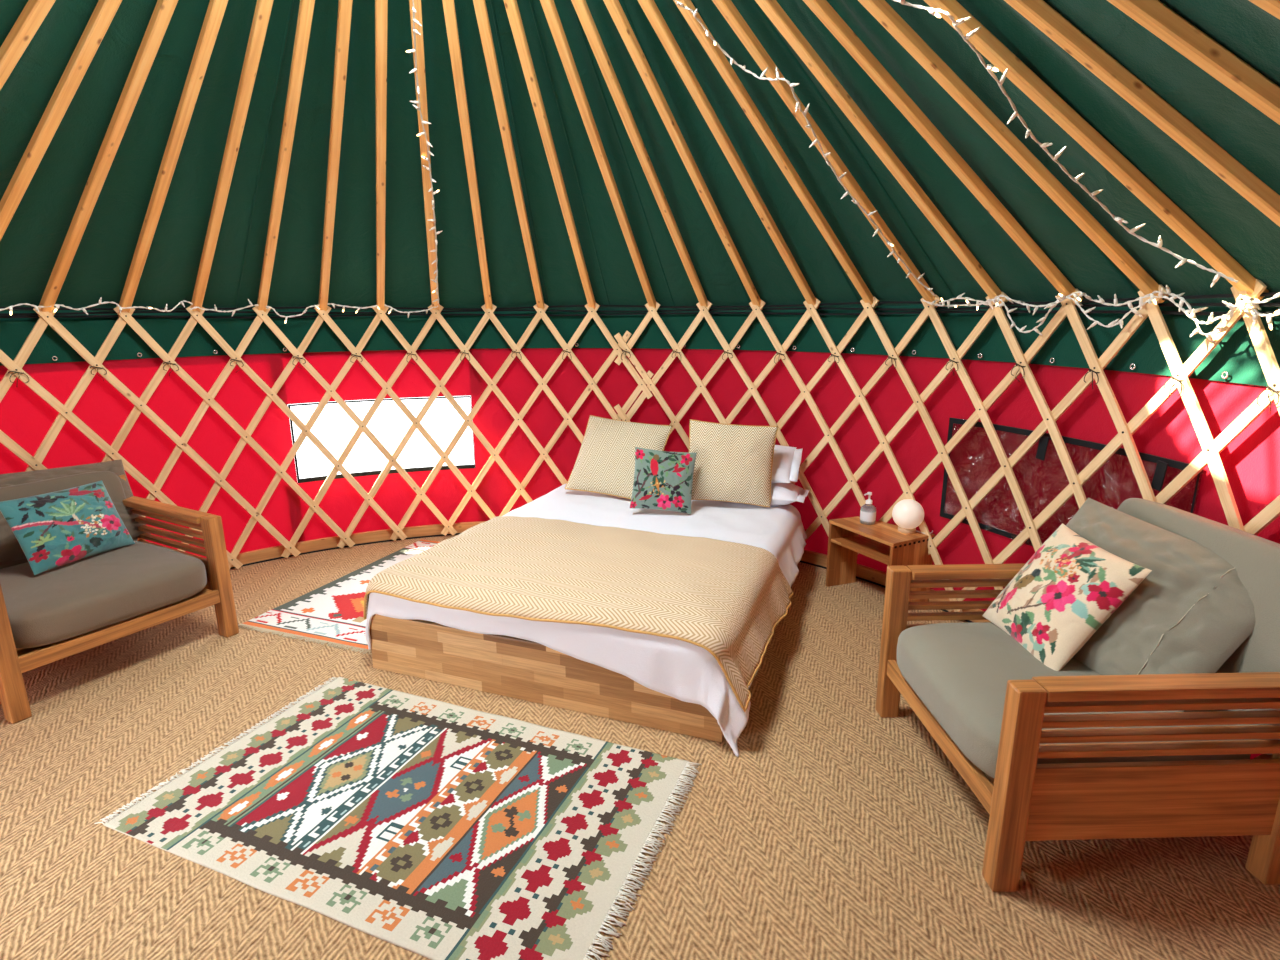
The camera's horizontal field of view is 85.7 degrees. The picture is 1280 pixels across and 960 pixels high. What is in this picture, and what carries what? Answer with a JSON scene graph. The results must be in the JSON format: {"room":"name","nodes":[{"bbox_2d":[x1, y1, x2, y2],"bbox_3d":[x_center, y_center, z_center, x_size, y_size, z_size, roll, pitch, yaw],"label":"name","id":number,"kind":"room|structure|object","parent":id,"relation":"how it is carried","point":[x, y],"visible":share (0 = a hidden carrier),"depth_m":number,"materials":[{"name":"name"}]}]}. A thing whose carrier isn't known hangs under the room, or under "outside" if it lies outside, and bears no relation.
{"room":"traditional dwelling","nodes":[
{"label":"traditional dwelling","id":0,"kind":"room"},
{"bbox_2d":[0,0,1279,311],"bbox_3d":[-0.773,-1.429,1.943,5.719,1.882,5.718,7,15,27],"label":"ceiling","id":1,"kind":"structure","parent":0,"point":[31,244],"depth_m":3.22,"materials":[{"name":"green fabric"}]},
{"bbox_2d":[0,0,55,89],"bbox_3d":[-2.278,-1.541,2.498,2.368,1.867,0.051,3,14,13],"label":"pole","id":2,"kind":"object","parent":1,"relation":"attached to","point":[33,14],"visible":1,"depth_m":2.45,"materials":[{"name":"brown wood"}]},
{"bbox_2d":[0,0,121,240],"bbox_3d":[-2.205,-1.579,2.687,2.344,1.848,0.050,5,15,20],"label":"pole","id":3,"kind":"object","parent":1,"relation":"attached to","point":[104,12],"visible":1,"depth_m":2.74,"materials":[{"name":"brown wood"}]},
{"bbox_2d":[38,0,177,316],"bbox_3d":[-2.109,-1.614,2.865,2.317,1.827,0.048,7,15,27],"label":"pole","id":4,"kind":"object","parent":1,"relation":"attached to","point":[163,11],"visible":0.94,"depth_m":2.99,"materials":[{"name":"brown wood"}]},
{"bbox_2d":[118,0,227,315],"bbox_3d":[-1.990,-1.646,3.031,2.292,1.807,0.048,9,17,34],"label":"pole","id":5,"kind":"object","parent":1,"relation":"attached to","point":[215,12],"visible":0.92,"depth_m":3.13,"materials":[{"name":"brown wood"}]},
{"bbox_2d":[190,0,273,314],"bbox_3d":[-1.848,-1.675,3.182,2.267,1.788,0.048,12,18,41],"label":"pole","id":6,"kind":"object","parent":1,"relation":"attached to","point":[263,8],"visible":0.92,"depth_m":3.25,"materials":[{"name":"brown wood"}]},
{"bbox_2d":[257,0,314,311],"bbox_3d":[-1.687,-1.700,3.316,0.051,1.769,2.243,-11,17,-38],"label":"pole","id":7,"kind":"object","parent":1,"relation":"attached to","point":[306,7],"visible":0.98,"depth_m":3.35,"materials":[{"name":"brown wood"}]},
{"bbox_2d":[319,0,352,310],"bbox_3d":[-1.510,-1.720,3.427,0.050,1.752,2.220,-9,16,-31],"label":"pole","id":8,"kind":"object","parent":1,"relation":"attached to","point":[344,6],"visible":0.93,"depth_m":3.43,"materials":[{"name":"brown wood"}]},
{"bbox_2d":[375,0,387,310],"bbox_3d":[-1.319,-1.736,3.515,0.048,1.735,2.199,-6,15,-23],"label":"pole","id":9,"kind":"object","parent":1,"relation":"attached to","point":[381,6],"visible":0.96,"depth_m":3.48,"materials":[{"name":"brown wood"}]},
{"bbox_2d":[409,0,439,309],"bbox_3d":[-1.117,-1.746,3.579,0.050,1.721,2.181,-4,14,-16],"label":"pole","id":10,"kind":"object","parent":1,"relation":"attached to","point":[426,181],"visible":0.8,"depth_m":3.54,"materials":[{"name":"brown wood"}]},
{"bbox_2d":[406,0,441,302],"bbox_3d":[-1.136,-1.635,3.700,0.111,1.314,1.672,-4,14,-14],"label":"string","id":11,"kind":"object","parent":10,"relation":"attached to","point":[413,8],"visible":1,"depth_m":3.51,"materials":[{"name":"white plastic"}]},
{"bbox_2d":[442,0,492,309],"bbox_3d":[-0.903,-1.752,3.617,0.051,1.707,2.164,-2,14,-8],"label":"pole","id":12,"kind":"object","parent":1,"relation":"attached to","point":[448,5],"visible":0.98,"depth_m":3.54,"materials":[{"name":"brown wood"}]},
{"bbox_2d":[473,0,543,308],"bbox_3d":[-0.690,-1.752,3.627,0.048,1.696,2.150,0,14,0],"label":"pole","id":13,"kind":"object","parent":1,"relation":"attached to","point":[480,7],"visible":0.94,"depth_m":3.55,"materials":[{"name":"brown wood"}]},
{"bbox_2d":[503,0,595,308],"bbox_3d":[-0.475,-1.746,3.608,0.050,1.690,2.141,2,14,8],"label":"pole","id":14,"kind":"object","parent":1,"relation":"attached to","point":[511,6],"visible":0.92,"depth_m":3.53,"materials":[{"name":"brown wood"}]},
{"bbox_2d":[540,0,655,307],"bbox_3d":[-0.224,-1.732,3.550,0.048,1.683,2.133,4,14,17],"label":"pole","id":15,"kind":"object","parent":1,"relation":"attached to","point":[549,8],"visible":0.96,"depth_m":3.49,"materials":[{"name":"brown wood"}]},
{"bbox_2d":[571,0,708,310],"bbox_3d":[-0.021,-1.715,3.470,0.049,1.681,2.130,6,15,25],"label":"pole","id":16,"kind":"object","parent":1,"relation":"attached to","point":[582,10],"visible":0.91,"depth_m":3.44,"materials":[{"name":"brown wood"}]},
{"bbox_2d":[603,0,762,308],"bbox_3d":[0.170,-1.693,3.363,0.049,1.682,2.132,9,16,33],"label":"pole","id":17,"kind":"object","parent":1,"relation":"attached to","point":[614,7],"visible":0.93,"depth_m":3.36,"materials":[{"name":"brown wood"}]},
{"bbox_2d":[638,0,818,308],"bbox_3d":[0.346,-1.666,3.231,0.052,1.687,2.137,12,18,41],"label":"pole","id":18,"kind":"object","parent":1,"relation":"attached to","point":[649,7],"visible":0.95,"depth_m":3.27,"materials":[{"name":"brown wood"}]},
{"bbox_2d":[673,0,876,308],"bbox_3d":[0.501,-1.635,3.077,2.145,1.693,0.049,-11,17,-38],"label":"pole","id":19,"kind":"object","parent":1,"relation":"attached to","point":[714,52],"visible":0.95,"depth_m":3.17,"materials":[{"name":"brown wood"}]},
{"bbox_2d":[712,0,937,307],"bbox_3d":[0.634,-1.601,2.903,2.158,1.703,0.048,-8,16,-30],"label":"pole","id":20,"kind":"object","parent":1,"relation":"attached to","point":[727,8],"visible":0.79,"depth_m":2.98,"materials":[{"name":"brown wood"}]},
{"bbox_2d":[674,0,934,295],"bbox_3d":[0.808,-1.387,2.951,1.501,1.153,0.218,-6,15,-22],"label":"string","id":21,"kind":"object","parent":20,"relation":"attached to","point":[798,104],"visible":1,"depth_m":2.87,"materials":[{"name":"white plastic"}]},
{"bbox_2d":[755,0,1007,301],"bbox_3d":[0.742,-1.564,2.711,2.176,1.717,0.049,-6,15,-22],"label":"pole","id":22,"kind":"object","parent":1,"relation":"attached to","point":[772,9],"visible":0.87,"depth_m":2.83,"materials":[{"name":"brown wood"}]},
{"bbox_2d":[803,0,1082,299],"bbox_3d":[0.823,-1.525,2.506,2.193,1.730,0.049,-4,14,-14],"label":"pole","id":23,"kind":"object","parent":1,"relation":"attached to","point":[822,9],"visible":0.89,"depth_m":2.63,"materials":[{"name":"brown wood"}]},
{"bbox_2d":[858,0,1168,302],"bbox_3d":[0.874,-1.484,2.292,2.215,1.748,0.050,-2,14,-6],"label":"pole","id":24,"kind":"object","parent":1,"relation":"attached to","point":[880,10],"visible":0.9,"depth_m":2.40,"materials":[{"name":"brown wood"}]},
{"bbox_2d":[924,0,1268,299],"bbox_3d":[0.895,-1.442,2.071,2.240,1.768,0.049,0,14,2],"label":"pole","id":25,"kind":"object","parent":1,"relation":"attached to","point":[984,41],"visible":0.88,"depth_m":2.14,"materials":[{"name":"brown wood"}]},
{"bbox_2d":[893,0,1237,286],"bbox_3d":[1.268,-1.037,2.105,1.105,0.876,0.217,0,14,0],"label":"string","id":26,"kind":"object","parent":25,"relation":"hanging from","point":[990,68],"visible":1,"depth_m":2.14,"materials":[{"name":"white plastic"}]},
{"bbox_2d":[1004,0,1279,226],"bbox_3d":[0.884,-1.401,1.849,2.265,1.786,0.047,2,14,10],"label":"pole","id":27,"kind":"object","parent":1,"relation":"attached to","point":[1039,13],"visible":1,"depth_m":1.84,"materials":[{"name":"brown wood"}]},
{"bbox_2d":[1107,0,1279,124],"bbox_3d":[0.842,-1.361,1.629,2.292,1.808,0.048,4,14,18],"label":"pole","id":28,"kind":"object","parent":1,"relation":"attached to","point":[1155,16],"visible":1,"depth_m":1.56,"materials":[{"name":"brown wood"}]},
{"bbox_2d":[1249,0,1279,19],"bbox_3d":[0.770,-1.324,1.419,2.321,1.830,0.051,6,15,25],"label":"pole","id":29,"kind":"object","parent":1,"relation":"attached to","point":[1272,7],"visible":1,"depth_m":1.31,"materials":[{"name":"brown wood"}]},
{"bbox_2d":[0,535,1279,959],"bbox_3d":[-0.758,1.035,2.541,5.580,0.001,5.580,0,14,0],"label":"floor","id":30,"kind":"structure","parent":0,"point":[837,829],"depth_m":2.14,"materials":[{"name":"carpet"}]},
{"bbox_2d":[0,471,238,723],"bbox_3d":[-2.706,0.449,3.304,0.948,0.802,0.934,7,16,28],"label":"armchair","id":31,"kind":"object","parent":30,"relation":"on","point":[52,615],"visible":0.71,"depth_m":3.18,"materials":[{"name":"grey fabric"}]},
{"bbox_2d":[0,471,137,574],"bbox_3d":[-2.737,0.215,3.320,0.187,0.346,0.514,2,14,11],"label":"cushion","id":32,"kind":"object","parent":31,"relation":"on","point":[55,529],"visible":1,"depth_m":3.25,"materials":[{"name":"fabric"}]},
{"bbox_2d":[0,460,150,563],"bbox_3d":[-2.981,0.149,3.531,0.276,0.436,0.742,7,16,28],"label":"cushion","id":33,"kind":"object","parent":31,"relation":"on","point":[10,548],"visible":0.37,"depth_m":3.56,"materials":[{"name":"grey fabric"}]},
{"bbox_2d":[0,541,206,647],"bbox_3d":[-2.651,0.507,3.286,0.823,0.215,0.817,7,16,28],"label":"seat cushion","id":34,"kind":"object","parent":31,"relation":"on","point":[81,602],"depth_m":3.10,"materials":[{"name":"grey fabric"}]},
{"bbox_2d":[0,303,653,569],"bbox_3d":[-2.123,-0.130,3.836,4.733,1.677,1.394,-12,18,-40],"label":"lattice panel","id":35,"kind":"object","parent":30,"relation":"on","point":[34,462],"visible":0.75,"depth_m":4.60,"materials":[{"name":"brown wood"}]},
{"bbox_2d":[8,371,28,383],"bbox_3d":[-3.159,-0.513,3.505,0.039,0.082,0.079,7,15,28],"label":"tie","id":36,"kind":"object","parent":35,"relation":"attached to","point":[9,371],"visible":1,"depth_m":3.49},
{"bbox_2d":[90,366,106,380],"bbox_3d":[-2.975,-0.585,3.789,0.038,0.082,0.073,9,17,35],"label":"tie","id":37,"kind":"object","parent":35,"relation":"attached to","point":[91,366],"visible":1,"depth_m":3.77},
{"bbox_2d":[163,362,178,375],"bbox_3d":[-2.754,-0.650,4.049,0.039,0.082,0.079,12,18,42],"label":"tie","id":38,"kind":"object","parent":35,"relation":"attached to","point":[164,362],"visible":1,"depth_m":4.03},
{"bbox_2d":[0,298,437,322],"bbox_3d":[-2.355,-1.013,4.143,2.269,0.152,0.283,-11,17,-37],"label":"string","id":39,"kind":"object","parent":35,"relation":"attached to","point":[10,308],"visible":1,"depth_m":4.05,"materials":[{"name":"white plastic"}]},
{"bbox_2d":[238,539,439,653],"bbox_3d":[-1.420,0.641,4.169,0.955,0.006,1.536,5,15,20],"label":"rug","id":40,"kind":"object","parent":30,"relation":"on","point":[333,612],"visible":0.34,"depth_m":3.79,"materials":[{"name":"fabric"}]},
{"bbox_2d":[95,677,701,959],"bbox_3d":[-0.767,1.072,2.370,1.754,0.007,1.011,5,15,21],"label":"rug","id":41,"kind":"object","parent":30,"relation":"on","point":[432,829],"visible":1,"depth_m":2.23,"materials":[{"name":"fabric"}]},
{"bbox_2d":[367,564,797,742],"bbox_3d":[-0.114,0.514,3.781,1.664,0.422,1.990,5,15,20],"label":"double bed","id":42,"kind":"object","parent":30,"relation":"on","point":[513,667],"visible":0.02,"depth_m":2.90,"materials":[{"name":"brown wood"}]},
{"bbox_2d":[365,483,806,756],"bbox_3d":[-0.104,0.509,3.709,1.808,0.461,2.004,5,15,20],"label":"sheet","id":43,"kind":"object","parent":42,"relation":"on","point":[684,671],"visible":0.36,"depth_m":2.96,"materials":[{"name":"white fabric"}]},
{"bbox_2d":[364,516,793,711],"bbox_3d":[-0.251,0.512,3.318,1.828,0.312,1.112,5,15,20],"label":"throw","id":44,"kind":"object","parent":43,"relation":"on","point":[726,599],"visible":0.99,"depth_m":3.05,"materials":[{"name":"beige fabric"}]},
{"bbox_2d":[565,415,672,498],"bbox_3d":[-0.141,-0.145,4.469,0.628,0.480,0.334,6,15,24],"label":"cushion","id":45,"kind":"object","parent":43,"relation":"on","point":[605,461],"visible":0.86,"depth_m":4.41,"materials":[{"name":"beige fabric"}]},
{"bbox_2d":[630,447,696,513],"bbox_3d":[0.135,0.003,4.014,0.390,0.380,0.145,0,14,3],"label":"cushion","id":46,"kind":"object","parent":43,"relation":"on","point":[663,480],"visible":1,"depth_m":3.98,"materials":[{"name":"fabric"}]},
{"bbox_2d":[689,419,777,507],"bbox_3d":[0.539,-0.100,4.132,0.550,0.507,0.188,2,14,9],"label":"cushion","id":47,"kind":"object","parent":43,"relation":"on","point":[733,463],"visible":0.88,"depth_m":4.08,"materials":[{"name":"beige fabric"}]},
{"bbox_2d":[731,483,809,505],"bbox_3d":[0.716,0.066,4.311,0.640,0.167,0.320,5,15,20],"label":"pillow","id":48,"kind":"object","parent":43,"relation":"on","point":[781,493],"visible":0.3,"depth_m":4.14,"materials":[{"name":"white fabric"}]},
{"bbox_2d":[771,445,802,482],"bbox_3d":[0.674,-0.113,4.317,0.641,0.216,0.277,4,14,19],"label":"pillow","id":49,"kind":"object","parent":48,"relation":"on","point":[786,459],"visible":0.35,"depth_m":4.20,"materials":[{"name":"white fabric"}]},
{"bbox_2d":[826,516,934,601],"bbox_3d":[1.362,0.466,3.963,0.325,0.413,0.491,-7,15,-27],"label":"nightstand","id":50,"kind":"object","parent":30,"relation":"on","point":[882,542],"visible":0.83,"depth_m":3.92,"materials":[{"name":"brown wood"}]},
{"bbox_2d":[831,536,889,564],"bbox_3d":[1.354,0.381,3.942,0.324,0.018,0.441,-8,16,-29],"label":"shelf","id":51,"kind":"object","parent":50,"relation":"attached to","point":[876,550],"depth_m":3.93,"materials":[{"name":"brown wood"}]},
{"bbox_2d":[860,492,875,524],"bbox_3d":[1.313,0.158,3.965,0.087,0.184,0.087,0,14,0],"label":"soap dispenser","id":52,"kind":"object","parent":50,"relation":"on","point":[868,510],"visible":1,"depth_m":3.94,"materials":[{"name":"white"}]},
{"bbox_2d":[892,499,932,533],"bbox_3d":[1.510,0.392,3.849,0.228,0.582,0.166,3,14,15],"label":"globe lamp","id":53,"kind":"object","parent":50,"relation":"on","point":[908,514],"visible":0.92,"depth_m":3.75,"materials":[{"name":"white glass"}]},
{"bbox_2d":[614,279,1279,758],"bbox_3d":[1.169,0.061,2.856,1.484,1.688,4.848,-4,14,-15],"label":"lattice panel","id":54,"kind":"object","parent":30,"relation":"on","point":[1211,448],"visible":0.59,"depth_m":3.37,"materials":[{"name":"brown wood"}]},
{"bbox_2d":[885,356,895,369],"bbox_3d":[1.402,-0.645,3.833,0.038,0.082,0.069,-10,17,-36],"label":"tie","id":55,"kind":"object","parent":54,"relation":"attached to","point":[891,358],"visible":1,"depth_m":3.82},
{"bbox_2d":[946,359,958,374],"bbox_3d":[1.607,-0.575,3.531,0.038,0.082,0.073,-8,16,-28],"label":"tie","id":56,"kind":"object","parent":54,"relation":"attached to","point":[952,361],"visible":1,"depth_m":3.52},
{"bbox_2d":[1011,363,1028,381],"bbox_3d":[1.767,-0.499,3.206,0.038,0.083,0.072,-6,15,-21],"label":"tie","id":57,"kind":"object","parent":54,"relation":"attached to","point":[1015,363],"visible":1,"depth_m":3.20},
{"bbox_2d":[1084,369,1099,388],"bbox_3d":[1.881,-0.418,2.857,0.038,0.082,0.070,-4,14,-13],"label":"tie","id":58,"kind":"object","parent":54,"relation":"attached to","point":[1090,370],"visible":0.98,"depth_m":2.85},
{"bbox_2d":[921,287,1279,334],"bbox_3d":[1.780,-0.691,2.873,0.176,0.190,1.655,-4,14,-15],"label":"string","id":59,"kind":"object","parent":54,"relation":"attached to","point":[1255,303],"visible":1,"depth_m":2.69,"materials":[{"name":"white plastic"}]},
{"bbox_2d":[939,285,1279,342],"bbox_3d":[1.784,-0.678,2.808,0.154,0.200,1.586,-4,14,-13],"label":"string","id":60,"kind":"object","parent":54,"relation":"attached to","point":[1256,313],"visible":0.97,"depth_m":2.48,"materials":[{"name":"white plastic"}]},
{"bbox_2d":[1164,376,1188,398],"bbox_3d":[1.945,-0.334,2.499,0.039,0.082,0.078,-2,14,-6],"label":"tie","id":61,"kind":"object","parent":54,"relation":"attached to","point":[1172,377],"visible":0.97,"depth_m":2.50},
{"bbox_2d":[1257,386,1279,413],"bbox_3d":[1.957,-0.248,2.134,0.040,0.082,0.079,0,14,0],"label":"tie","id":62,"kind":"object","parent":54,"relation":"attached to","point":[1268,387],"visible":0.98,"depth_m":2.13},
{"bbox_2d":[875,498,1279,891],"bbox_3d":[1.452,0.600,2.307,0.963,0.932,0.934,-1,14,-1],"label":"armchair","id":63,"kind":"object","parent":30,"relation":"on","point":[1073,752],"visible":0.75,"depth_m":1.93,"materials":[{"name":"brown wood"}]},
{"bbox_2d":[982,523,1151,670],"bbox_3d":[1.473,0.408,2.435,0.276,0.393,0.476,-1,14,-2],"label":"cushion","id":64,"kind":"object","parent":63,"relation":"on","point":[1070,586],"visible":0.98,"depth_m":2.33,"materials":[{"name":"printed cotton fabric"}]},
{"bbox_2d":[896,622,1250,777],"bbox_3d":[1.382,0.715,2.333,0.823,0.215,0.817,-1,14,-1],"label":"seat cushion","id":65,"kind":"object","parent":63,"relation":"on","point":[956,675],"depth_m":2.25,"materials":[{"name":"grey fabric"}]},
{"bbox_2d":[1066,497,1255,711],"bbox_3d":[1.630,0.393,2.325,0.346,0.485,0.769,-3,14,-13],"label":"cushion","id":66,"kind":"object","parent":63,"relation":"on","point":[1193,610],"visible":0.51,"depth_m":2.16,"materials":[{"name":"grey fabric"}]},
{"bbox_2d":[1117,498,1279,754],"bbox_3d":[1.807,0.423,2.273,0.145,0.583,0.836,13,13,-5],"label":"cushion","id":67,"kind":"object","parent":63,"relation":"on","point":[1255,559],"depth_m":2.02,"materials":[{"name":"grey fabric"}]},
{"bbox_2d":[0,292,1279,758],"bbox_3d":[-0.762,0.209,2.341,5.660,1.700,5.660,0,14,0],"label":"wall","id":68,"kind":"structure","parent":0,"point":[1231,377],"depth_m":4.12,"materials":[{"name":"red fabric"}]},
{"bbox_2d":[288,396,474,482],"bbox_3d":[-1.778,-0.298,4.847,1.188,0.533,0.074,-6,15,-21],"label":"window","id":69,"kind":"structure","parent":68,"relation":"in","point":[319,478],"depth_m":4.86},
{"bbox_2d":[230,521,989,622],"bbox_3d":[-0.758,0.994,2.531,5.544,0.086,5.544,0,14,0],"label":"baseboard","id":70,"kind":"structure","parent":68,"relation":"attached to","point":[877,577],"depth_m":4.73,"materials":[{"name":"brown wood"}]},
{"bbox_2d":[940,417,1199,545],"bbox_3d":[1.857,0.073,3.123,0.088,0.543,1.273,-4,14,-16],"label":"window","id":71,"kind":"structure","parent":68,"relation":"in","point":[1162,465],"depth_m":3.14,"materials":[{"name":"clear plastic"}]},
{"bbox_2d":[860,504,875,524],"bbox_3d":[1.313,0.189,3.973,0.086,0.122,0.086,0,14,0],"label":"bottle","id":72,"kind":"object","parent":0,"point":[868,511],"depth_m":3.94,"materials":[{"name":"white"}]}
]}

